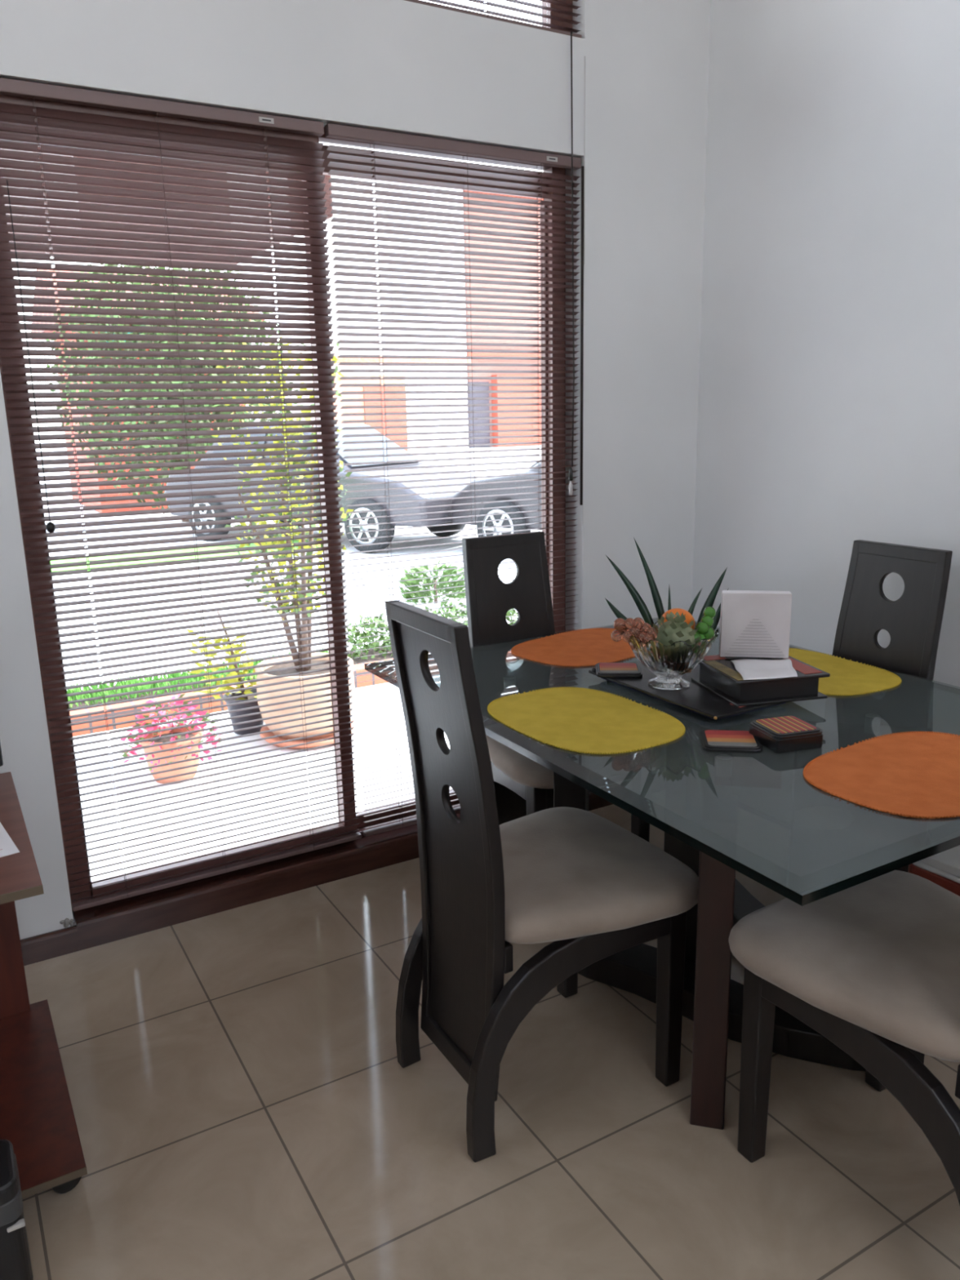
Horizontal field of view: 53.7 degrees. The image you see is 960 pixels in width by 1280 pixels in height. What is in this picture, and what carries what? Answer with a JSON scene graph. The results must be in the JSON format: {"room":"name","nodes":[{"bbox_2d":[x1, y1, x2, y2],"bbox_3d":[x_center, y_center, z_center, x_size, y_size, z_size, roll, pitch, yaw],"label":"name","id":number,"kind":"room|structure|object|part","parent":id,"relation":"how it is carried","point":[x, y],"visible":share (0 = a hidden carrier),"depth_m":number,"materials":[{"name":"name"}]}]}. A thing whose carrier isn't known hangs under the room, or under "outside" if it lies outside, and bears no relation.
{"room":"dining room","nodes":[
{"label":"dining room","id":0,"kind":"room"},
{"bbox_2d":[222,688,263,734],"bbox_3d":[-1.161,0.361,4.732,0.216,0.190,0.216,-9,15,-29],"label":"pot","id":1,"kind":"object","parent":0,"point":[241,692],"depth_m":4.67,"materials":[{"name":"grey plastic"}]},
{"bbox_2d":[0,0,711,939],"bbox_3d":[-1.421,-0.879,2.198,5.304,3.870,0.160,-9,15,-29],"label":"wall","id":2,"kind":"structure","parent":0,"point":[400,66],"depth_m":2.91,"materials":[{"name":"paint"}]},
{"bbox_2d":[59,918,75,928],"bbox_3d":[-1.148,0.787,2.642,0.038,0.031,0.017,-9,15,-29],"label":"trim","id":3,"kind":"structure","parent":2,"relation":"attached to","point":[66,922],"depth_m":2.64,"materials":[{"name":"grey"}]},
{"bbox_2d":[0,94,565,911],"bbox_3d":[-0.444,-0.388,2.896,1.747,2.146,0.080,-9,15,-29],"label":"window frame","id":4,"kind":"structure","parent":2,"relation":"in","point":[4,99],"depth_m":2.84,"materials":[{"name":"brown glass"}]},
{"bbox_3d":[-0.785,-0.327,2.685,0.813,2.099,0.045,-9,15,-29],"label":"sash","id":5,"kind":"part","parent":4,"relation":"part of","materials":[{"name":"brown wood"}]},
{"bbox_2d":[0,77,361,911],"bbox_3d":[-0.782,-0.326,2.622,0.873,2.114,0.050,-9,15,-29],"label":"blind","id":6,"kind":"object","parent":4,"relation":"attached to","point":[11,87],"visible":1,"depth_m":2.54,"materials":[{"name":"red"}]},
{"bbox_3d":[-1.105,-0.679,2.332,0.022,0.834,0.021,-9,15,-29],"label":"tilt knob","id":7,"kind":"part","parent":6,"relation":"part of","materials":[{"name":"black plastic"}]},
{"bbox_3d":[-1.039,-0.276,2.494,0.001,2.080,0.026,-9,15,-29],"label":"ladder cord","id":8,"kind":"part","parent":6,"relation":"part of","materials":[{"name":"fabric"}]},
{"bbox_3d":[-0.809,-1.341,2.390,0.873,0.030,0.028,-9,15,-29],"label":"head rail","id":9,"kind":"part","parent":6,"relation":"part of","materials":[{"name":"red"}]},
{"bbox_3d":[-0.793,-0.314,2.632,0.003,2.080,0.026,-9,15,-29],"label":"ladder cord","id":10,"kind":"part","parent":6,"relation":"part of","materials":[{"name":"fabric"}]},
{"bbox_3d":[-0.766,0.693,2.876,0.873,0.014,0.024,-9,15,-29],"label":"rail","id":11,"kind":"part","parent":6,"relation":"part of","materials":[{"name":"red"}]},
{"bbox_3d":[-0.552,-0.352,2.767,0.001,2.080,0.026,-9,15,-29],"label":"ladder cord","id":12,"kind":"part","parent":6,"relation":"part of","materials":[{"name":"fabric"}]},
{"bbox_3d":[-0.112,-0.438,3.112,0.795,2.083,0.030,-9,15,-29],"label":"sash","id":13,"kind":"part","parent":4,"relation":"part of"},
{"bbox_2d":[324,56,585,836],"bbox_3d":[-0.027,-0.578,3.013,0.853,2.392,0.059,-9,15,-29],"label":"blind","id":14,"kind":"object","parent":4,"relation":"attached to","point":[331,131],"visible":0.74,"depth_m":2.93,"materials":[{"name":"red"}]},
{"bbox_3d":[-0.284,-0.394,2.920,0.001,2.080,0.026,-9,15,-29],"label":"ladder cord","id":15,"kind":"part","parent":14,"relation":"part of","materials":[{"name":"fabric"}]},
{"bbox_3d":[-0.010,0.575,3.303,0.853,0.014,0.024,-9,15,-29],"label":"rail","id":16,"kind":"part","parent":14,"relation":"part of","materials":[{"name":"red"}]},
{"bbox_3d":[-0.054,-1.459,2.817,0.853,0.030,0.028,-9,15,-29],"label":"head rail","id":17,"kind":"part","parent":14,"relation":"part of","materials":[{"name":"red"}]},
{"bbox_3d":[-0.022,-0.435,3.067,0.003,2.080,0.026,-9,15,-29],"label":"ladder cord","id":18,"kind":"part","parent":14,"relation":"part of","materials":[{"name":"fabric"}]},
{"bbox_3d":[0.205,-0.470,3.195,0.001,2.080,0.026,-9,15,-29],"label":"ladder cord","id":19,"kind":"part","parent":14,"relation":"part of","materials":[{"name":"fabric"}]},
{"bbox_2d":[20,770,666,965],"bbox_3d":[-1.378,0.847,2.599,5.004,0.085,0.163,-9,15,-29],"label":"baseboard","id":20,"kind":"structure","parent":2,"relation":"attached to","point":[99,925],"depth_m":2.87,"materials":[{"name":"brown wood"}]},
{"bbox_2d":[404,0,582,38],"bbox_3d":[-0.451,-2.120,2.428,1.739,0.784,0.028,-9,15,-29],"label":"blind","id":21,"kind":"object","parent":2,"relation":"attached to","point":[420,2],"visible":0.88,"depth_m":2.83,"materials":[{"name":"red"}]},
{"bbox_2d":[568,31,574,495],"bbox_3d":[0.294,-1.166,3.041,0.022,1.395,0.015,-9,15,-29],"label":"blind cord","id":22,"kind":"object","parent":21,"relation":"hanging from","point":[571,473],"visible":1,"depth_m":3.04,"materials":[{"name":"black"}]},
{"bbox_3d":[0.295,-1.212,3.031,0.017,1.300,0.005,-9,15,-29],"label":"cord","id":23,"kind":"part","parent":22,"relation":"part of","materials":[{"name":"fabric"}]},
{"bbox_2d":[542,0,572,32],"bbox_3d":[-0.484,-2.137,2.482,1.747,0.799,0.050,-9,15,-29],"label":"window","id":24,"kind":"structure","parent":2,"relation":"in","point":[547,20],"depth_m":2.94,"materials":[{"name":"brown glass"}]},
{"bbox_2d":[22,790,959,1279],"bbox_3d":[0.259,1.566,-0.115,5.304,0.120,6.362,-9,15,-29],"label":"floor","id":25,"kind":"structure","parent":0,"point":[244,1105],"depth_m":1.95,"materials":[{"name":"beige tile"}]},
{"bbox_2d":[0,1139,33,1279],"bbox_3d":[-0.894,1.005,1.571,0.256,0.235,0.135,-9,15,-29],"label":"computer tower","id":26,"kind":"object","parent":25,"relation":"on","point":[15,1255],"visible":1,"depth_m":1.57,"materials":[{"name":"black plastic"}]},
{"bbox_2d":[0,771,87,1199],"bbox_3d":[-1.191,0.729,1.753,0.737,0.700,0.666,-9,15,-29],"label":"desk","id":27,"kind":"object","parent":25,"relation":"on","point":[37,1115],"visible":1,"depth_m":1.92,"materials":[{"name":"brown laminate"}]},
{"bbox_2d":[0,742,3,766],"bbox_3d":[-1.184,0.136,1.867,0.406,0.400,0.120,-9,15,-29],"label":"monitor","id":28,"kind":"object","parent":27,"relation":"on","point":[1,753],"visible":1,"depth_m":1.98,"materials":[{"name":"black plastic"}]},
{"bbox_2d":[0,822,19,857],"bbox_3d":[-0.987,0.368,1.734,0.210,0.002,0.285,-11,17,-36],"label":"paper sheet","id":29,"kind":"object","parent":27,"relation":"on","point":[7,847],"visible":1,"depth_m":1.71,"materials":[{"name":"white paper"}]},
{"bbox_2d":[0,999,86,1191],"bbox_3d":[-1.179,0.971,1.850,0.687,0.016,0.608,-9,15,-29],"label":"shelf","id":30,"kind":"object","parent":27,"relation":"attached to","point":[37,1115],"depth_m":1.92,"materials":[{"name":"laminate"}]},
{"bbox_2d":[385,600,698,1162],"bbox_3d":[0.135,0.437,2.038,0.574,1.080,0.511,-9,15,-29],"label":"dining chair","id":31,"kind":"object","parent":25,"relation":"on","point":[577,880],"visible":1,"depth_m":1.92,"materials":[{"name":"brown wood"}]},
{"bbox_3d":[0.004,0.724,2.239,0.470,0.434,0.030,-10,16,-33],"label":"leg","id":32,"kind":"part","parent":31,"relation":"part of","materials":[{"name":"brown wood"}]},
{"bbox_3d":[-0.065,0.422,1.915,0.076,0.935,0.272,-9,15,-29],"label":"panel","id":33,"kind":"part","parent":31,"relation":"part of","materials":[{"name":"brown wood"}]},
{"bbox_3d":[-0.070,0.425,1.913,0.088,0.990,0.320,-9,15,-29],"label":"frame","id":34,"kind":"part","parent":31,"relation":"part of","materials":[{"name":"brown wood"}]},
{"bbox_3d":[-0.019,0.597,1.982,0.021,0.058,0.300,-9,15,-29],"label":"seat rail","id":35,"kind":"part","parent":31,"relation":"part of","materials":[{"name":"brown wood"}]},
{"bbox_3d":[0.218,0.690,2.371,0.046,0.430,0.045,-9,15,-29],"label":"leg","id":36,"kind":"part","parent":31,"relation":"part of","materials":[{"name":"brown wood"}]},
{"bbox_3d":[0.186,0.793,1.935,0.467,0.434,0.064,-9,15,-29],"label":"leg","id":37,"kind":"part","parent":31,"relation":"part of","materials":[{"name":"brown wood"}]},
{"bbox_2d":[499,807,698,944],"bbox_3d":[0.177,0.502,2.078,0.478,0.082,0.511,-9,15,-29],"label":"seat cushion","id":38,"kind":"object","parent":31,"relation":"on","point":[572,876],"depth_m":1.95,"materials":[{"name":"beige fabric"}]},
{"bbox_3d":[0.410,0.763,2.050,0.046,0.430,0.045,-9,15,-29],"label":"leg","id":39,"kind":"part","parent":31,"relation":"part of","materials":[{"name":"brown wood"}]},
{"bbox_2d":[460,531,662,842],"bbox_3d":[0.221,0.234,2.914,0.511,1.064,0.574,-9,15,-29],"label":"dining chair","id":40,"kind":"object","parent":25,"relation":"on","point":[523,787],"visible":0.57,"depth_m":2.98,"materials":[{"name":"brown wood"}]},
{"bbox_3d":[0.045,0.558,2.946,0.030,0.427,0.470,-8,15,-25],"label":"leg","id":41,"kind":"part","parent":40,"relation":"part of","materials":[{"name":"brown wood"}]},
{"bbox_3d":[0.101,0.146,3.102,0.320,0.975,0.088,-9,15,-29],"label":"frame","id":42,"kind":"part","parent":40,"relation":"part of","materials":[{"name":"brown wood"}]},
{"bbox_3d":[0.104,0.145,3.097,0.272,0.921,0.076,-9,15,-29],"label":"panel","id":43,"kind":"part","parent":40,"relation":"part of","materials":[{"name":"brown wood"}]},
{"bbox_3d":[0.163,0.610,2.727,0.045,0.424,0.046,-9,15,-29],"label":"leg","id":44,"kind":"part","parent":40,"relation":"part of","materials":[{"name":"brown wood"}]},
{"bbox_2d":[484,722,662,788],"bbox_3d":[0.246,0.314,2.890,0.511,0.081,0.478,-9,15,-29],"label":"seat cushion","id":45,"kind":"object","parent":40,"relation":"on","point":[523,771],"depth_m":2.71,"materials":[{"name":"beige fabric"}]},
{"bbox_3d":[0.323,0.403,2.779,0.340,0.061,0.025,-9,15,-29],"label":"seat rail","id":46,"kind":"part","parent":40,"relation":"part of","materials":[{"name":"brown wood"}]},
{"bbox_3d":[0.492,0.558,2.912,0.045,0.424,0.046,-9,15,-29],"label":"leg","id":47,"kind":"part","parent":40,"relation":"part of","materials":[{"name":"brown wood"}]},
{"bbox_2d":[364,617,959,1129],"bbox_3d":[0.585,0.500,2.461,1.175,0.742,1.622,-9,15,-29],"label":"dining table","id":48,"kind":"object","parent":25,"relation":"on","point":[700,826],"visible":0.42,"depth_m":2.29,"materials":[{"name":"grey glass"}]},
{"bbox_3d":[0.248,0.512,2.575,0.085,0.680,0.070,2,14,15],"label":"leg","id":49,"kind":"part","parent":48,"relation":"part of","materials":[{"name":"brown wood"}]},
{"bbox_2d":[511,627,635,666],"bbox_3d":[0.334,0.018,2.894,0.485,0.005,0.365,-13,18,-41],"label":"placemat","id":50,"kind":"object","parent":48,"relation":"on","point":[583,647],"visible":0.66,"depth_m":2.86,"materials":[{"name":"orange fabric"}]},
{"bbox_2d":[487,686,685,754],"bbox_3d":[0.240,0.180,2.223,0.361,0.005,0.491,-9,16,-30],"label":"placemat","id":51,"kind":"object","parent":48,"relation":"on","point":[573,719],"visible":1,"depth_m":2.20,"materials":[{"name":"yellow fabric"}]},
{"bbox_3d":[0.578,0.151,2.377,1.175,0.023,1.622,-9,15,-29],"label":"glass","id":52,"kind":"part","parent":48,"relation":"part of","materials":[{"name":"clear glass"}]},
{"bbox_2d":[588,660,786,719],"bbox_3d":[0.528,0.120,2.403,0.278,0.026,0.482,-9,15,-29],"label":"tray","id":53,"kind":"object","parent":48,"relation":"on","point":[695,698],"visible":0.53,"depth_m":2.29,"materials":[{"name":"black paint"}]},
{"bbox_2d":[591,662,642,677],"bbox_3d":[0.361,0.079,2.513,0.130,0.013,0.120,0,13,5],"label":"coaster","id":54,"kind":"object","parent":53,"relation":"on","point":[602,669],"visible":1,"depth_m":2.49,"materials":[{"name":"black paint"}]},
{"bbox_2d":[622,621,719,689],"bbox_3d":[0.474,0.042,2.373,0.247,0.142,0.247,-9,15,-29],"label":"crystal bowl","id":55,"kind":"object","parent":53,"relation":"on","point":[669,663],"visible":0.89,"depth_m":2.30,"materials":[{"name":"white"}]},
{"bbox_2d":[610,617,657,649],"bbox_3d":[0.382,-0.017,2.345,0.119,0.078,0.050,4,14,22],"label":"succulent","id":56,"kind":"object","parent":55,"relation":"in","point":[637,627],"visible":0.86,"depth_m":2.33,"materials":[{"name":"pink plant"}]},
{"bbox_2d":[605,537,728,630],"bbox_3d":[0.472,-0.127,2.401,0.310,0.267,0.032,0,14,7],"label":"leaves","id":57,"kind":"object","parent":55,"relation":"in","point":[640,603],"visible":0.57,"depth_m":2.41,"materials":[{"name":"green plant"}]},
{"bbox_2d":[653,611,700,645],"bbox_3d":[0.478,-0.005,2.329,0.121,0.123,0.122,-9,15,-29],"label":"artichoke","id":58,"kind":"object","parent":55,"relation":"in","point":[676,629],"visible":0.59,"depth_m":2.29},
{"bbox_2d":[659,608,694,630],"bbox_3d":[0.492,-0.039,2.372,0.088,0.081,0.088,-9,15,-29],"label":"orange","id":59,"kind":"object","parent":55,"relation":"in","point":[688,616],"visible":0.34,"depth_m":2.35,"materials":[{"name":"orange food"}]},
{"bbox_2d":[693,606,715,642],"bbox_3d":[0.536,-0.020,2.324,0.104,0.117,0.037,-9,15,-29],"label":"grapes","id":60,"kind":"object","parent":55,"relation":"in","point":[704,630],"visible":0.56,"depth_m":2.32,"materials":[{"name":"green food"}]},
{"bbox_2d":[690,654,830,706],"bbox_3d":[0.680,0.090,2.328,0.240,0.061,0.248,-4,14,-13],"label":"lidded box","id":61,"kind":"object","parent":53,"relation":"on","point":[719,675],"visible":0.63,"depth_m":2.24,"materials":[{"name":"black paint"}]},
{"bbox_2d":[719,590,791,659],"bbox_3d":[0.686,-0.038,2.372,0.167,0.166,0.049,1,14,11],"label":"napkin stack","id":62,"kind":"object","parent":61,"relation":"on","point":[754,624],"visible":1,"depth_m":2.35,"materials":[{"name":"paper"}]},
{"bbox_2d":[730,658,797,679],"bbox_3d":[0.687,0.069,2.271,0.151,0.006,0.184,0,13,3],"label":"paper napkin","id":63,"kind":"object","parent":61,"relation":"on","point":[749,669],"visible":1,"depth_m":2.27,"materials":[{"name":"white paper"}]},
{"bbox_3d":[0.679,0.065,2.322,0.240,0.008,0.248,-4,14,-13],"label":"lid","id":64,"kind":"part","parent":61,"relation":"part of","materials":[{"name":"black paint"}]},
{"bbox_3d":[0.560,0.533,2.458,0.160,0.680,0.075,2,14,15],"label":"post","id":65,"kind":"part","parent":48,"relation":"part of","materials":[{"name":"brown wood"}]},
{"bbox_3d":[0.478,0.658,1.943,0.068,0.680,0.140,2,14,15],"label":"leg","id":66,"kind":"part","parent":48,"relation":"part of","materials":[{"name":"brown wood"}]},
{"bbox_2d":[699,729,762,752],"bbox_3d":[0.537,0.215,2.037,0.122,0.011,0.122,1,14,8],"label":"coaster","id":67,"kind":"object","parent":48,"relation":"on","point":[712,740],"visible":0.84,"depth_m":2.02,"materials":[{"name":"black paint"}]},
{"bbox_3d":[0.734,0.772,2.748,0.128,0.075,0.464,-6,14,-17],"label":"floor rail","id":68,"kind":"part","parent":48,"relation":"part of","materials":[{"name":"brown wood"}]},
{"bbox_3d":[0.593,0.876,2.325,0.907,0.075,0.199,7,16,31],"label":"floor rail","id":69,"kind":"part","parent":48,"relation":"part of","materials":[{"name":"brown wood"}]},
{"bbox_2d":[749,715,822,753],"bbox_3d":[0.652,0.199,2.028,0.116,0.041,0.116,-5,14,-15],"label":"coaster","id":70,"kind":"object","parent":48,"relation":"on","point":[788,733],"visible":0.97,"depth_m":1.99,"materials":[{"name":"black paint"}]},
{"bbox_3d":[0.652,0.185,2.025,0.116,0.010,0.116,-5,14,-15],"label":"frame","id":71,"kind":"part","parent":70,"relation":"part of","materials":[{"name":"black paint"}]},
{"bbox_2d":[788,648,902,695],"bbox_3d":[0.887,0.080,2.586,0.355,0.005,0.485,-8,15,-27],"label":"placemat","id":72,"kind":"object","parent":48,"relation":"on","point":[847,677],"visible":0.46,"depth_m":2.51,"materials":[{"name":"yellow fabric"}]},
{"bbox_3d":[0.937,0.545,2.377,0.310,0.680,0.068,2,14,15],"label":"leg","id":73,"kind":"part","parent":48,"relation":"part of","materials":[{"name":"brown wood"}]},
{"bbox_2d":[803,731,959,818],"bbox_3d":[0.872,0.254,1.857,0.495,0.005,0.349,-10,16,-33],"label":"placemat","id":74,"kind":"object","parent":48,"relation":"on","point":[914,775],"visible":1,"depth_m":1.84,"materials":[{"name":"orange fabric"}]},
{"bbox_2d":[730,539,952,845],"bbox_3d":[0.940,0.292,2.607,0.574,1.064,0.511,-9,15,-29],"label":"dining chair","id":75,"kind":"object","parent":25,"relation":"on","point":[762,782],"visible":0.43,"depth_m":2.59,"materials":[{"name":"brown wood"}]},
{"bbox_3d":[0.772,0.450,2.542,0.025,0.061,0.340,-9,15,-29],"label":"seat rail","id":76,"kind":"part","parent":75,"relation":"part of","materials":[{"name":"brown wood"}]},
{"bbox_2d":[730,744,853,830],"bbox_3d":[0.900,0.369,2.600,0.478,0.081,0.511,-9,15,-29],"label":"seat cushion","id":77,"kind":"object","parent":75,"relation":"on","point":[762,781],"depth_m":2.47,"materials":[{"name":"beige fabric"}]},
{"bbox_3d":[1.138,0.216,2.708,0.076,0.921,0.272,-9,15,-29],"label":"panel","id":78,"kind":"part","parent":75,"relation":"part of","materials":[{"name":"brown wood"}]},
{"bbox_3d":[1.143,0.218,2.711,0.088,0.975,0.320,-9,15,-29],"label":"frame","id":79,"kind":"part","parent":75,"relation":"part of","materials":[{"name":"brown wood"}]},
{"bbox_3d":[1.084,0.629,2.555,0.470,0.427,0.030,-10,16,-33],"label":"leg","id":80,"kind":"part","parent":75,"relation":"part of","materials":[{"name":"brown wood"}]},
{"bbox_2d":[728,870,959,1204],"bbox_3d":[0.792,0.508,1.683,0.511,1.080,0.574,-9,15,-29],"label":"dining chair","id":81,"kind":"object","parent":25,"relation":"on","point":[872,966],"visible":0.98,"depth_m":1.67,"materials":[{"name":"beige fabric"}]},
{"bbox_3d":[0.534,0.811,1.835,0.045,0.430,0.046,-9,15,-29],"label":"leg","id":82,"kind":"part","parent":81,"relation":"part of","materials":[{"name":"brown wood"}]},
{"bbox_2d":[728,870,959,1062],"bbox_3d":[0.770,0.570,1.741,0.511,0.082,0.478,-9,15,-29],"label":"seat cushion","id":83,"kind":"object","parent":81,"relation":"on","point":[878,957],"depth_m":1.67,"materials":[{"name":"beige fabric"}]},
{"bbox_3d":[0.670,0.857,1.626,0.064,0.434,0.467,-9,15,-29],"label":"leg","id":84,"kind":"part","parent":81,"relation":"part of","materials":[{"name":"brown wood"}]},
{"bbox_3d":[0.863,0.760,2.020,0.045,0.430,0.046,-9,15,-29],"label":"leg","id":85,"kind":"part","parent":81,"relation":"part of","materials":[{"name":"brown wood"}]},
{"bbox_3d":[0.886,0.678,1.564,0.300,0.058,0.021,-9,15,-29],"label":"seat rail","id":86,"kind":"part","parent":81,"relation":"part of","materials":[{"name":"brown wood"}]},
{"bbox_2d":[907,830,959,896],"bbox_3d":[1.221,0.702,2.173,0.380,0.457,0.340,-10,16,-33],"label":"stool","id":87,"kind":"object","parent":25,"relation":"on","point":[942,868],"visible":0.25,"depth_m":2.11,"materials":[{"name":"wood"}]},
{"bbox_2d":[692,0,959,843],"bbox_3d":[2.446,-0.603,0.700,0.150,3.870,6.362,-9,15,-29],"label":"wall","id":88,"kind":"structure","parent":0,"point":[828,402],"depth_m":2.89,"materials":[{"name":"paint"}]},
{"label":"outside","id":89,"kind":"structure","parent":0,"visible":0},
{"bbox_2d":[66,644,429,708],"bbox_3d":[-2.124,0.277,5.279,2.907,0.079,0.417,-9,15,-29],"label":"grass bed","id":90,"kind":"object","parent":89,"point":[255,663],"visible":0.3,"depth_m":5.38,"materials":[{"name":"green plant"}]},
{"bbox_2d":[345,600,517,659],"bbox_3d":[-0.174,-0.118,6.363,1.657,0.269,0.419,-9,15,-29],"label":"shrubbery","id":91,"kind":"object","parent":90,"relation":"on","point":[372,645],"visible":0.24,"depth_m":6.06,"materials":[{"name":"green plant"}]},
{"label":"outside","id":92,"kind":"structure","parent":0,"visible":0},
{"bbox_2d":[72,659,523,881],"bbox_3d":[0.214,0.559,4.833,20.000,0.300,2.088,-9,15,-29],"label":"patio","id":93,"kind":"structure","parent":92,"point":[357,748],"depth_m":4.00,"materials":[{"name":"concrete"}]},
{"bbox_2d":[119,693,222,783],"bbox_3d":[-1.342,0.422,4.112,0.449,0.367,0.392,-9,15,-29],"label":"potted flower","id":94,"kind":"object","parent":93,"relation":"on","point":[180,695],"visible":0.68,"depth_m":4.06,"materials":[{"name":"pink plant"}]},
{"bbox_3d":[-1.337,0.502,4.136,0.264,0.200,0.264,-9,15,-29],"label":"pot","id":95,"kind":"part","parent":94,"relation":"part of","materials":[{"name":"ceramic"}]},
{"bbox_2d":[186,610,263,734],"bbox_3d":[-1.225,0.163,4.638,0.390,0.621,0.271,-9,15,-29],"label":"sapling","id":96,"kind":"object","parent":93,"relation":"on","point":[228,639],"visible":0.69,"depth_m":4.64,"materials":[{"name":"yellow plant"}]},
{"bbox_3d":[-1.209,0.080,4.644,0.116,0.464,0.023,-7,15,-24],"label":"stem","id":97,"kind":"part","parent":96,"relation":"part of","materials":[{"name":"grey plant"}]},
{"bbox_2d":[211,335,356,749],"bbox_3d":[-0.880,-0.442,4.432,0.624,1.879,0.609,-9,15,-29],"label":"potted tree","id":98,"kind":"object","parent":93,"relation":"on","point":[344,516],"visible":0.39,"depth_m":4.41,"materials":[{"name":"green plant"}]},
{"bbox_3d":[-0.843,0.279,4.618,0.470,0.330,0.470,-9,15,-29],"label":"pot","id":99,"kind":"part","parent":98,"relation":"part of","materials":[{"name":"ceramic"}]},
{"bbox_2d":[69,647,524,736],"bbox_3d":[0.514,0.067,6.223,22.000,0.200,0.140,-9,15,-29],"label":"brick edging","id":100,"kind":"object","parent":93,"relation":"on","point":[360,666],"visible":0.02,"depth_m":4.96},
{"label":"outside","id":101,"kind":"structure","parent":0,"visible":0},
{"bbox_2d":[0,146,333,264],"bbox_3d":[-2.713,-1.520,3.100,4.220,0.170,1.350,-9,15,-29],"label":"roof porch","id":102,"kind":"structure","parent":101,"point":[329,201],"depth_m":3.54,"materials":[{"name":"brown wood"}]},
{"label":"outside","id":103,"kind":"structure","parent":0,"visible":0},
{"bbox_2d":[341,526,542,548],"bbox_3d":[35.276,-6.829,32.679,86.400,0.275,0.900,-9,15,-29],"label":"driveway","id":104,"kind":"structure","parent":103,"point":[345,542],"depth_m":12.30,"materials":[{"name":"white concrete"}]},
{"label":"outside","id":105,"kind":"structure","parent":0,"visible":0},
{"bbox_2d":[35,440,541,556],"bbox_3d":[-12.829,-10.380,51.799,150.000,0.280,81.100,-9,15,-29],"label":"paving","id":106,"kind":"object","parent":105,"point":[533,451],"depth_m":15.98,"materials":[{"name":"white concrete"}]},
{"bbox_2d":[31,269,264,512],"bbox_3d":[-6.151,-4.633,17.606,3.300,4.124,4.350,-9,15,-29],"label":"house","id":107,"kind":"structure","parent":106,"relation":"on","point":[37,278],"depth_m":16.33,"materials":[{"name":"red paint"}]},
{"bbox_2d":[45,263,293,521],"bbox_3d":[-4.486,-3.804,14.062,3.493,4.099,2.904,-9,15,-29],"label":"street tree","id":108,"kind":"object","parent":106,"relation":"on","point":[104,264],"visible":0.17,"depth_m":13.51,"materials":[{"name":"green plant"}]},
{"bbox_2d":[164,423,479,552],"bbox_3d":[-1.994,-2.031,12.165,4.198,1.460,1.774,7,16,31],"label":"parked car","id":109,"kind":"object","parent":106,"relation":"on","point":[357,446],"visible":0.44,"depth_m":11.27,"materials":[{"name":"grey paint"}]},
{"bbox_2d":[225,142,471,452],"bbox_3d":[-4.985,-13.222,37.567,9.500,11.500,1.900,-9,15,-29],"label":"house","id":110,"kind":"structure","parent":106,"relation":"on","point":[336,338],"depth_m":37.74,"materials":[{"name":"paint"}]},
{"bbox_2d":[312,374,408,452],"bbox_3d":[-4.527,-8.534,36.196,3.100,3.000,1.660,-9,15,-29],"label":"house","id":111,"kind":"structure","parent":106,"relation":"on","point":[340,404],"depth_m":35.49,"materials":[{"name":"paint"}]},
{"bbox_3d":[-3.564,-8.276,35.892,1.700,2.600,0.080,-9,15,-29],"label":"garage door","id":112,"kind":"part","parent":111,"relation":"part of","materials":[{"name":"red brick"}]},
{"bbox_2d":[462,190,543,447],"bbox_3d":[0.126,-16.356,46.968,9.300,13.012,9.600,-9,15,-29],"label":"house","id":113,"kind":"structure","parent":106,"relation":"on","point":[474,285],"depth_m":43.27,"materials":[{"name":"orange paint"}]},
{"bbox_3d":[-0.293,-10.275,43.319,1.600,2.900,0.150,-9,15,-29],"label":"door","id":114,"kind":"part","parent":113,"relation":"part of","materials":[{"name":"grey"}]},
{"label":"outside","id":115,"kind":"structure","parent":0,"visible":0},
{"bbox_2d":[52,530,542,671],"bbox_3d":[4.813,-1.378,12.592,100.000,0.270,4.380,-9,15,-29],"label":"road","id":116,"kind":"structure","parent":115,"point":[347,557],"depth_m":8.35,"materials":[{"name":"grey asphalt"}]},
{"bbox_2d":[397,559,466,604],"bbox_3d":[-0.377,-0.486,7.961,0.633,0.362,0.633,-5,14,-14],"label":"shrub","id":117,"kind":"object","parent":116,"relation":"on","point":[409,576],"visible":0.72,"depth_m":7.87,"materials":[{"name":"green plant"}]},
{"bbox_3d":[-0.374,-0.407,7.982,0.026,0.200,0.030,-9,15,-29],"label":"stem","id":118,"kind":"part","parent":117,"relation":"part of","materials":[{"name":"grey plant"}]},
{"bbox_2d":[451,459,542,537],"bbox_3d":[1.770,-1.620,10.113,4.198,1.460,1.774,9,17,37],"label":"parked car","id":119,"kind":"object","parent":116,"relation":"on","point":[485,524],"visible":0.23,"depth_m":10.26,"materials":[{"name":"grey paint"}]},
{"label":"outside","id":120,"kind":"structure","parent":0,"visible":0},
{"bbox_2d":[50,539,319,575],"bbox_3d":[-20.879,1.836,1.111,43.600,0.220,0.900,-9,15,-29],"label":"grass verge","id":121,"kind":"structure","parent":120,"point":[168,552],"depth_m":10.69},
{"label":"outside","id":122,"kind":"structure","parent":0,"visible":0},
{"bbox_2d":[65,610,517,689],"bbox_3d":[0.049,0.025,7.039,22.000,0.320,0.480,-9,15,-29],"label":"path","id":123,"kind":"structure","parent":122,"point":[325,639],"depth_m":6.01,"materials":[{"name":"concrete"}]}
]}

